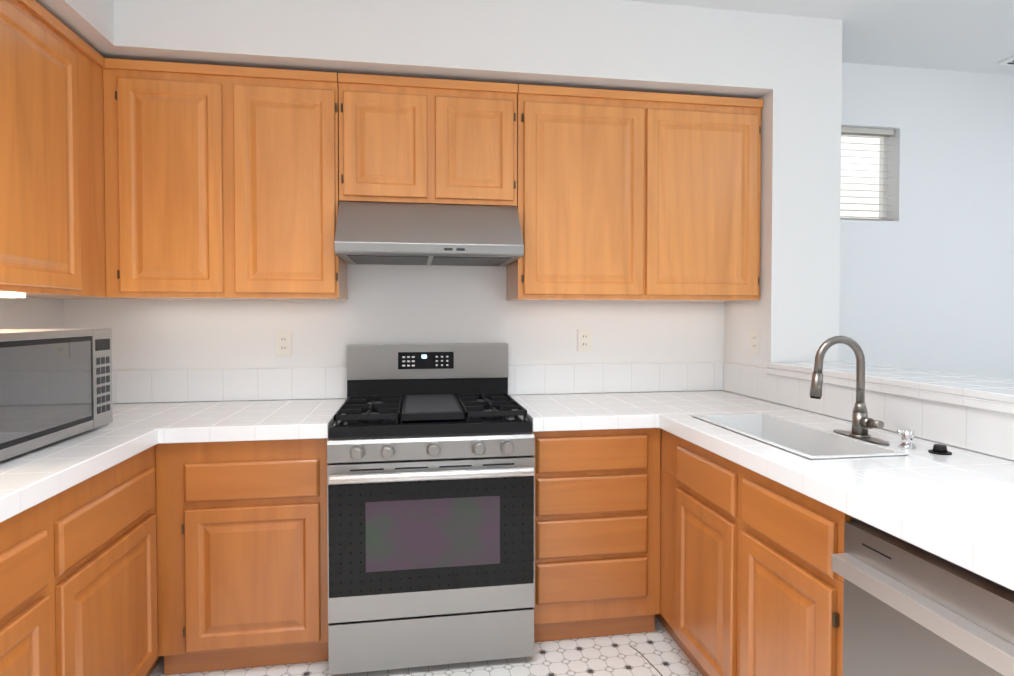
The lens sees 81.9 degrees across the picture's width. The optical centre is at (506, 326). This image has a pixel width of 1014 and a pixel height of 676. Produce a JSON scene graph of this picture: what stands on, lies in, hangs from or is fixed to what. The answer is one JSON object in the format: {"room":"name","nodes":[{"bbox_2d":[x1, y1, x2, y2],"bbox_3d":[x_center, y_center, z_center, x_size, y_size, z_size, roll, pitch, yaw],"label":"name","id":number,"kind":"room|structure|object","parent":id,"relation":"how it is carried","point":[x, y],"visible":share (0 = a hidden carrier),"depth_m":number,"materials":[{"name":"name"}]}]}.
{"room":"kitchen","nodes":[
{"label":"kitchen","id":0,"kind":"room"},
{"bbox_2d":[150,617,702,675],"bbox_3d":[2.291,1.345,0.667,8.010,0.061,5.400,0,1,-9],"label":"floor","id":1,"kind":"structure","parent":0,"point":[659,649],"depth_m":2.22,"materials":[{"name":"tile"}]},
{"bbox_2d":[0,445,163,675],"bbox_3d":[-1.425,0.867,1.231,0.640,0.873,2.896,0,1,-9],"label":"base cabinet","id":2,"kind":"object","parent":1,"relation":"on","point":[78,579],"visible":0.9,"depth_m":1.62,"materials":[{"name":"brown wood"}]},
{"bbox_2d":[0,369,199,522],"bbox_3d":[-1.417,0.327,1.223,0.660,0.205,2.898,0,1,-9],"label":"countertop","id":3,"kind":"structure","parent":2,"relation":"on","point":[28,479],"depth_m":1.79,"materials":[{"name":"white tile"}]},
{"bbox_2d":[0,329,112,460],"bbox_3d":[-1.590,0.189,1.761,0.432,0.350,0.651,0,1,-9],"label":"microwave","id":4,"kind":"object","parent":3,"relation":"on","point":[55,385],"visible":1,"depth_m":1.76,"materials":[{"name":"silver metal"}]},
{"bbox_2d":[156,437,328,674],"bbox_3d":[-1.008,0.843,2.439,0.599,0.873,0.640,0,1,-9],"label":"base cabinet","id":5,"kind":"object","parent":1,"relation":"on","point":[242,560],"visible":0.81,"depth_m":2.13,"materials":[{"name":"brown wood"}]},
{"bbox_2d":[164,367,346,443],"bbox_3d":[-0.988,0.303,2.425,0.564,0.205,0.658,0,1,-9],"label":"countertop","id":6,"kind":"structure","parent":5,"relation":"on","point":[279,414],"depth_m":2.61,"materials":[{"name":"white tile"}]},
{"bbox_2d":[327,343,534,674],"bbox_3d":[-0.320,0.685,2.469,0.756,1.190,0.774,0,1,-9],"label":"range","id":7,"kind":"object","parent":1,"relation":"on","point":[431,500],"visible":1,"depth_m":2.16,"materials":[{"name":"grey metal"}]},
{"bbox_2d":[532,428,660,641],"bbox_3d":[0.315,0.839,2.649,0.539,0.873,0.640,0,1,-9],"label":"base cabinet","id":8,"kind":"object","parent":1,"relation":"on","point":[597,532],"visible":0.85,"depth_m":2.34,"materials":[{"name":"brown wood"}]},
{"bbox_2d":[508,364,651,431],"bbox_3d":[0.295,0.299,2.628,0.498,0.205,0.658,0,1,-9],"label":"countertop","id":9,"kind":"structure","parent":8,"relation":"on","point":[603,405],"depth_m":2.90,"materials":[{"name":"white tile"}]},
{"bbox_2d":[612,361,1013,590],"bbox_3d":[1.283,0.309,1.296,1.038,0.237,3.598,0,1,-9],"label":"countertop","id":10,"kind":"structure","parent":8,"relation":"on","point":[956,507],"depth_m":1.70,"materials":[{"name":"white tile"}]},
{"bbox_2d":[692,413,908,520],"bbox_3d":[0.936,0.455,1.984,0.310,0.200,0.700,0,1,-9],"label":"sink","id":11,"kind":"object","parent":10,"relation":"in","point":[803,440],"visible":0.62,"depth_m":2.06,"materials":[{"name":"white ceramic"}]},
{"bbox_2d":[809,336,888,445],"bbox_3d":[1.071,0.195,1.879,0.207,0.332,0.230,0,1,-9],"label":"faucet","id":12,"kind":"object","parent":10,"relation":"on","point":[862,423],"visible":0.98,"depth_m":1.87,"materials":[{"name":"silver metal"}]},
{"bbox_2d":[896,429,915,448],"bbox_3d":[1.202,0.337,1.761,0.056,0.053,0.042,0,1,-9],"label":"soap dispenser","id":13,"kind":"object","parent":10,"relation":"on","point":[907,439],"visible":1,"depth_m":1.75,"materials":[{"name":"silver metal"}]},
{"bbox_2d":[928,444,951,454],"bbox_3d":[1.251,0.354,1.688,0.056,0.022,0.056,0,1,-9],"label":"air gap cap","id":14,"kind":"object","parent":10,"relation":"on","point":[939,449],"visible":0.96,"depth_m":1.68,"materials":[{"name":"black plastic"}]},
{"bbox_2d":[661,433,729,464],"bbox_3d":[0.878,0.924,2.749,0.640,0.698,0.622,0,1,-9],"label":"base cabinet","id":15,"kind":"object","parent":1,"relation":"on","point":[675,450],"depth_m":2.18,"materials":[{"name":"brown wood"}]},
{"bbox_2d":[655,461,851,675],"bbox_3d":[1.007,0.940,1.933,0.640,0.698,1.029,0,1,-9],"label":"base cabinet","id":16,"kind":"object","parent":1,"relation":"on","point":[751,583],"depth_m":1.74,"materials":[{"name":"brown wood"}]},
{"bbox_2d":[831,520,1013,675],"bbox_3d":[1.118,0.876,1.112,0.665,0.858,0.605,0,1,-9],"label":"dishwasher","id":17,"kind":"object","parent":1,"relation":"on","point":[909,609],"visible":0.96,"depth_m":1.16,"materials":[{"name":"grey metal"}]},
{"bbox_2d":[0,0,1013,460],"bbox_3d":[2.290,-0.034,0.650,8.010,2.700,5.420,0,1,-9],"label":"wall","id":18,"kind":"structure","parent":0,"point":[922,278],"depth_m":2.72,"materials":[{"name":"white paint"}]},
{"bbox_2d":[0,0,87,298],"bbox_3d":[-1.671,-0.576,1.811,0.346,0.938,0.567,0,1,-9],"label":"upper cabinet","id":19,"kind":"object","parent":18,"relation":"attached to","point":[52,209],"depth_m":1.91,"materials":[{"name":"brown wood"}]},
{"bbox_2d":[0,292,25,297],"bbox_3d":[-1.573,-0.096,1.708,0.110,0.014,0.320,0,1,-9],"label":"under-cabinet light","id":20,"kind":"object","parent":19,"relation":"attached to","point":[11,295],"visible":1,"depth_m":1.83,"materials":[{"name":"white"}]},
{"bbox_2d":[88,45,128,298],"bbox_3d":[-1.756,-0.586,2.351,0.346,0.938,0.526,0,1,-9],"label":"upper cabinet","id":21,"kind":"object","parent":18,"relation":"attached to","point":[96,173],"depth_m":2.26,"materials":[{"name":"brown wood"}]},
{"bbox_2d":[102,58,346,299],"bbox_3d":[-1.175,-0.590,2.534,0.896,0.937,0.345,0,1,-9],"label":"upper cabinet","id":22,"kind":"object","parent":18,"relation":"attached to","point":[221,182],"visible":0.94,"depth_m":2.37,"materials":[{"name":"brown wood"}]},
{"bbox_2d":[276,331,291,355],"bbox_3d":[-1.048,0.080,2.742,0.070,0.114,0.007,0,1,-9],"label":"electrical outlet","id":23,"kind":"object","parent":18,"relation":"attached to","point":[283,343],"visible":1,"depth_m":2.74,"materials":[{"name":"white plastic"}]},
{"bbox_2d":[338,73,517,205],"bbox_3d":[-0.354,-0.797,2.660,0.760,0.527,0.345,0,1,-9],"label":"upper cabinet","id":24,"kind":"object","parent":18,"relation":"attached to","point":[422,140],"visible":0.98,"depth_m":2.49,"materials":[{"name":"brown wood"}]},
{"bbox_2d":[334,201,523,265],"bbox_3d":[-0.342,-0.408,2.591,0.756,0.240,0.497,0,1,-9],"label":"range hood","id":25,"kind":"object","parent":24,"relation":"attached to","point":[374,233],"visible":1,"depth_m":2.41,"materials":[{"name":"silver metal"}]},
{"bbox_2d":[578,329,590,351],"bbox_3d":[0.394,0.070,2.970,0.070,0.114,0.007,0,1,-9],"label":"electrical outlet","id":26,"kind":"object","parent":18,"relation":"attached to","point":[584,340],"visible":1,"depth_m":2.97,"materials":[{"name":"white plastic"}]},
{"bbox_2d":[506,84,762,301],"bbox_3d":[0.598,-0.595,2.815,1.163,0.937,0.345,0,1,-9],"label":"upper cabinet","id":27,"kind":"object","parent":18,"relation":"attached to","point":[634,196],"visible":0.98,"depth_m":2.64,"materials":[{"name":"brown wood"}]},
{"bbox_2d":[751,330,759,353],"bbox_3d":[1.192,0.073,2.807,0.007,0.114,0.070,0,1,-9],"label":"outlet","id":28,"kind":"object","parent":18,"relation":"attached to","point":[755,341],"visible":1,"depth_m":2.80,"materials":[{"name":"white plastic"}]},
{"bbox_2d":[840,135,887,220],"bbox_3d":[1.914,-0.844,3.326,0.590,0.615,0.085,0,1,-9],"label":"window","id":29,"kind":"structure","parent":18,"relation":"in","point":[864,164],"depth_m":3.37,"materials":[{"name":"white glass"}]},
{"bbox_2d":[840,127,893,218],"bbox_3d":[1.926,-0.851,3.249,0.470,0.495,0.045,0,1,-9],"label":"window blinds","id":30,"kind":"object","parent":29,"relation":"attached to","point":[866,132],"visible":0.65,"depth_m":3.25,"materials":[{"name":"beige plastic"}]},
{"bbox_2d":[622,0,1013,74],"bbox_3d":[2.291,-1.414,0.613,8.010,0.060,5.400,0,1,-9],"label":"ceiling","id":31,"kind":"structure","parent":0,"point":[976,36],"depth_m":2.79,"materials":[{"name":"white paint"}]},
{"bbox_2d":[997,56,1013,65],"bbox_3d":[2.877,-1.424,3.085,0.400,0.015,0.240,0,1,-9],"label":"ceiling vent","id":32,"kind":"object","parent":31,"relation":"in","point":[1009,61],"visible":0.9,"depth_m":3.14,"materials":[{"name":"white paint"}]}
]}

